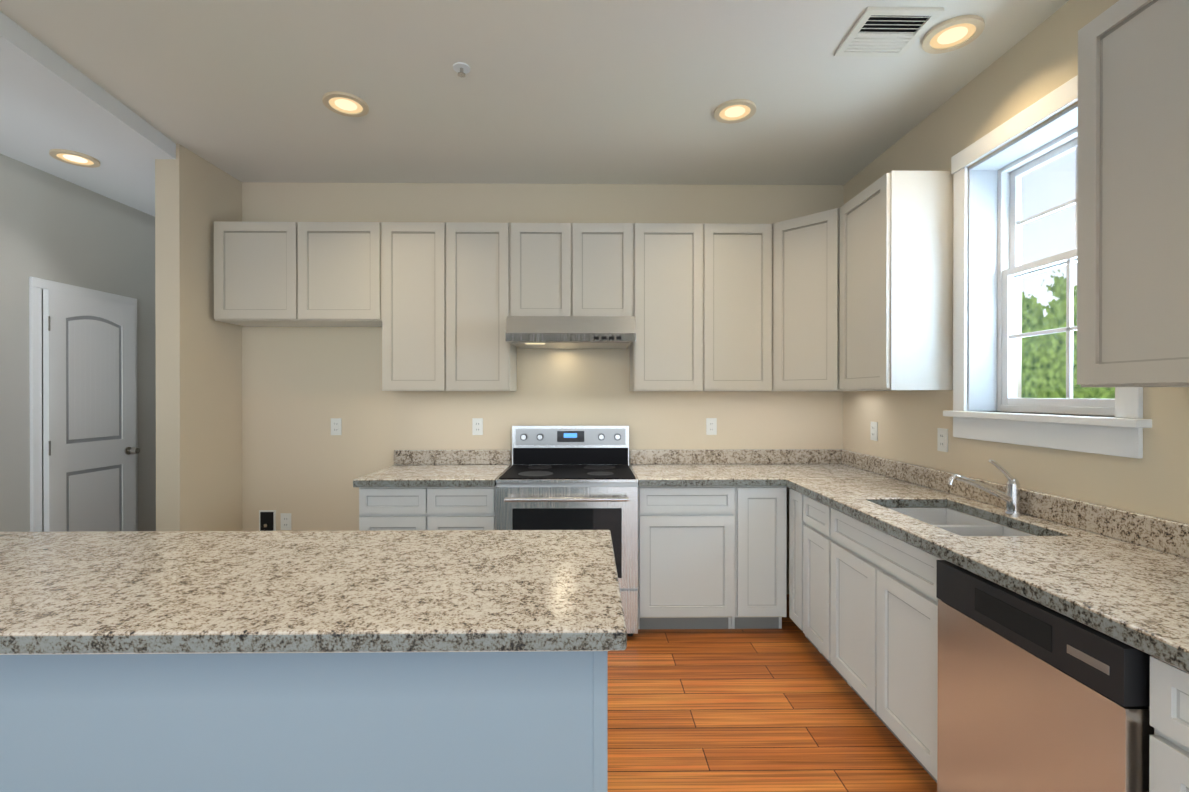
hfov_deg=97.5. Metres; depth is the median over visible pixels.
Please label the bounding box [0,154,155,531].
wall
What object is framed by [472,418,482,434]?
electrical outlet
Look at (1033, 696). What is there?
dishwasher
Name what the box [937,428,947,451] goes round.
electrical outlet
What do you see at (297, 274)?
upper cabinet
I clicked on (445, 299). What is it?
upper cabinet
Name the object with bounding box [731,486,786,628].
base cabinet
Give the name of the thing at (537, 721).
kitchen island
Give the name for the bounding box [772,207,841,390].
upper cabinet
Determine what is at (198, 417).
wall
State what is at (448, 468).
countertop
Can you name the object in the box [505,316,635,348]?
range hood
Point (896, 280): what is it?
upper cabinet
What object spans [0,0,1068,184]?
ceiling
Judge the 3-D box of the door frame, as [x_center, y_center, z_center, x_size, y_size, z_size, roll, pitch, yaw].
[-3.377,0.336,3.488,0.020,2.104,0.730,0,0,-1]
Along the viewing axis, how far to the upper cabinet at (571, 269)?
3.31 m
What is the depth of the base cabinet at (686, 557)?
3.02 m
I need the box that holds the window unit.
[943,75,1151,458]
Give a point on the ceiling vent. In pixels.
(886, 31)
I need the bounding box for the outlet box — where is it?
[259,510,275,530]
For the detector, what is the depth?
2.33 m
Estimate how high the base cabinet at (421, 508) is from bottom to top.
0.870 m
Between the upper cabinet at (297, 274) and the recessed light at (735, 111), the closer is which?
the recessed light at (735, 111)
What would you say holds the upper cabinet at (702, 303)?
attached to the wall at (301, 388)
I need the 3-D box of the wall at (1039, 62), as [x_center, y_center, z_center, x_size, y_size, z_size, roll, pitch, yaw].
[1.912,-0.032,0.253,0.260,2.860,6.800,0,0,-1]
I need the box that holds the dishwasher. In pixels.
[936,560,1153,791]
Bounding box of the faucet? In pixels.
[947,459,1022,514]
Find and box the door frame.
[29,277,137,531]
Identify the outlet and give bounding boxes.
[281,513,290,529]
[331,418,341,434]
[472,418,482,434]
[706,418,716,434]
[870,422,877,440]
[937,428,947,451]
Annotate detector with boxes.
[453,62,469,76]
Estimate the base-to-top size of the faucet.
0.221 m
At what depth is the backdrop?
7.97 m
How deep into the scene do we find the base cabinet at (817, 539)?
2.66 m
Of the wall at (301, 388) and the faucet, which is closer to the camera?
the faucet
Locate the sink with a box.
[889,508,1033,535]
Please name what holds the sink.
in the countertop at (1120, 575)
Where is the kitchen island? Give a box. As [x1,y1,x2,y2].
[0,651,607,791]
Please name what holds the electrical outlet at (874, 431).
attached to the wall at (1039, 62)
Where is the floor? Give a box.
[608,594,936,791]
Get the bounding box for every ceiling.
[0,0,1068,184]
[0,11,175,216]
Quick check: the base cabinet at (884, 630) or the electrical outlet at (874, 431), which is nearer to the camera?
the base cabinet at (884, 630)
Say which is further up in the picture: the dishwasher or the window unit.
the window unit
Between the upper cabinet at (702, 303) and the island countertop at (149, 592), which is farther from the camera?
the upper cabinet at (702, 303)
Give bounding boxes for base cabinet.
[359,486,495,530]
[638,486,734,628]
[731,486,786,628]
[789,488,819,651]
[803,495,848,684]
[831,508,1034,782]
[1149,656,1188,791]
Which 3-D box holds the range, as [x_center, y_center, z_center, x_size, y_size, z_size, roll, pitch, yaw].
[-0.159,0.796,3.255,0.807,1.185,0.737,0,0,-1]
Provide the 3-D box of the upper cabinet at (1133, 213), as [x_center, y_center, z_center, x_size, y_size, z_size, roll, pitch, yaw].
[1.608,-0.560,1.107,0.323,1.070,0.920,0,0,-1]
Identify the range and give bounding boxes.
[496,425,637,635]
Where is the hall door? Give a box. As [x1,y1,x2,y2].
[43,289,139,531]
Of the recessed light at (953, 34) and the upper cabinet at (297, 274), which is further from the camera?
the upper cabinet at (297, 274)
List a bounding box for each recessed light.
[49,149,99,167]
[322,91,368,116]
[714,99,755,123]
[922,15,984,53]
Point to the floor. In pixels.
(785, 708)
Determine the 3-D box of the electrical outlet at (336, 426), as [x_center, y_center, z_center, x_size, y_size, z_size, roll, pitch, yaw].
[-1.785,0.213,3.603,0.072,0.116,0.008,0,0,-1]
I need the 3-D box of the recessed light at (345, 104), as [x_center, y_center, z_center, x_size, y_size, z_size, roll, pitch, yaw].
[-1.247,-1.462,2.619,0.210,0.014,0.210,0,0,-1]
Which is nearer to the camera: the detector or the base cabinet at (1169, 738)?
the base cabinet at (1169, 738)
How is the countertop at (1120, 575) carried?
on the base cabinet at (884, 630)
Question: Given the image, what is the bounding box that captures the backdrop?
[1022,150,1114,398]
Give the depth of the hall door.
3.44 m
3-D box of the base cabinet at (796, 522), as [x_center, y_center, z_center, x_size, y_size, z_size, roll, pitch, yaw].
[1.434,0.955,2.925,0.620,0.870,0.190,0,0,-1]
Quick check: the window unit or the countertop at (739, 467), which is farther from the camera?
the countertop at (739, 467)
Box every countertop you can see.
[0,530,626,654]
[353,450,510,486]
[629,449,780,486]
[761,449,1188,672]
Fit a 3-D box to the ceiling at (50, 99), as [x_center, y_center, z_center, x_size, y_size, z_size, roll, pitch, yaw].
[-2.479,-1.470,1.044,2.059,0.190,8.500,0,0,-1]
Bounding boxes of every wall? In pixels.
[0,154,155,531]
[155,144,242,530]
[242,182,843,593]
[843,0,1188,523]
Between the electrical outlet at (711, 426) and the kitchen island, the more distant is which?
the electrical outlet at (711, 426)
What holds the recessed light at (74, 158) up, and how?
in the ceiling at (50, 99)
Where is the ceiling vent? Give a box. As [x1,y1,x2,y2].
[834,7,943,56]
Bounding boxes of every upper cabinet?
[214,221,381,326]
[382,222,516,390]
[510,223,632,315]
[630,223,771,390]
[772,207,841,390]
[840,171,952,390]
[1077,0,1188,386]
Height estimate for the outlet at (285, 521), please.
0.116 m
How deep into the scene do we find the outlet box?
3.59 m

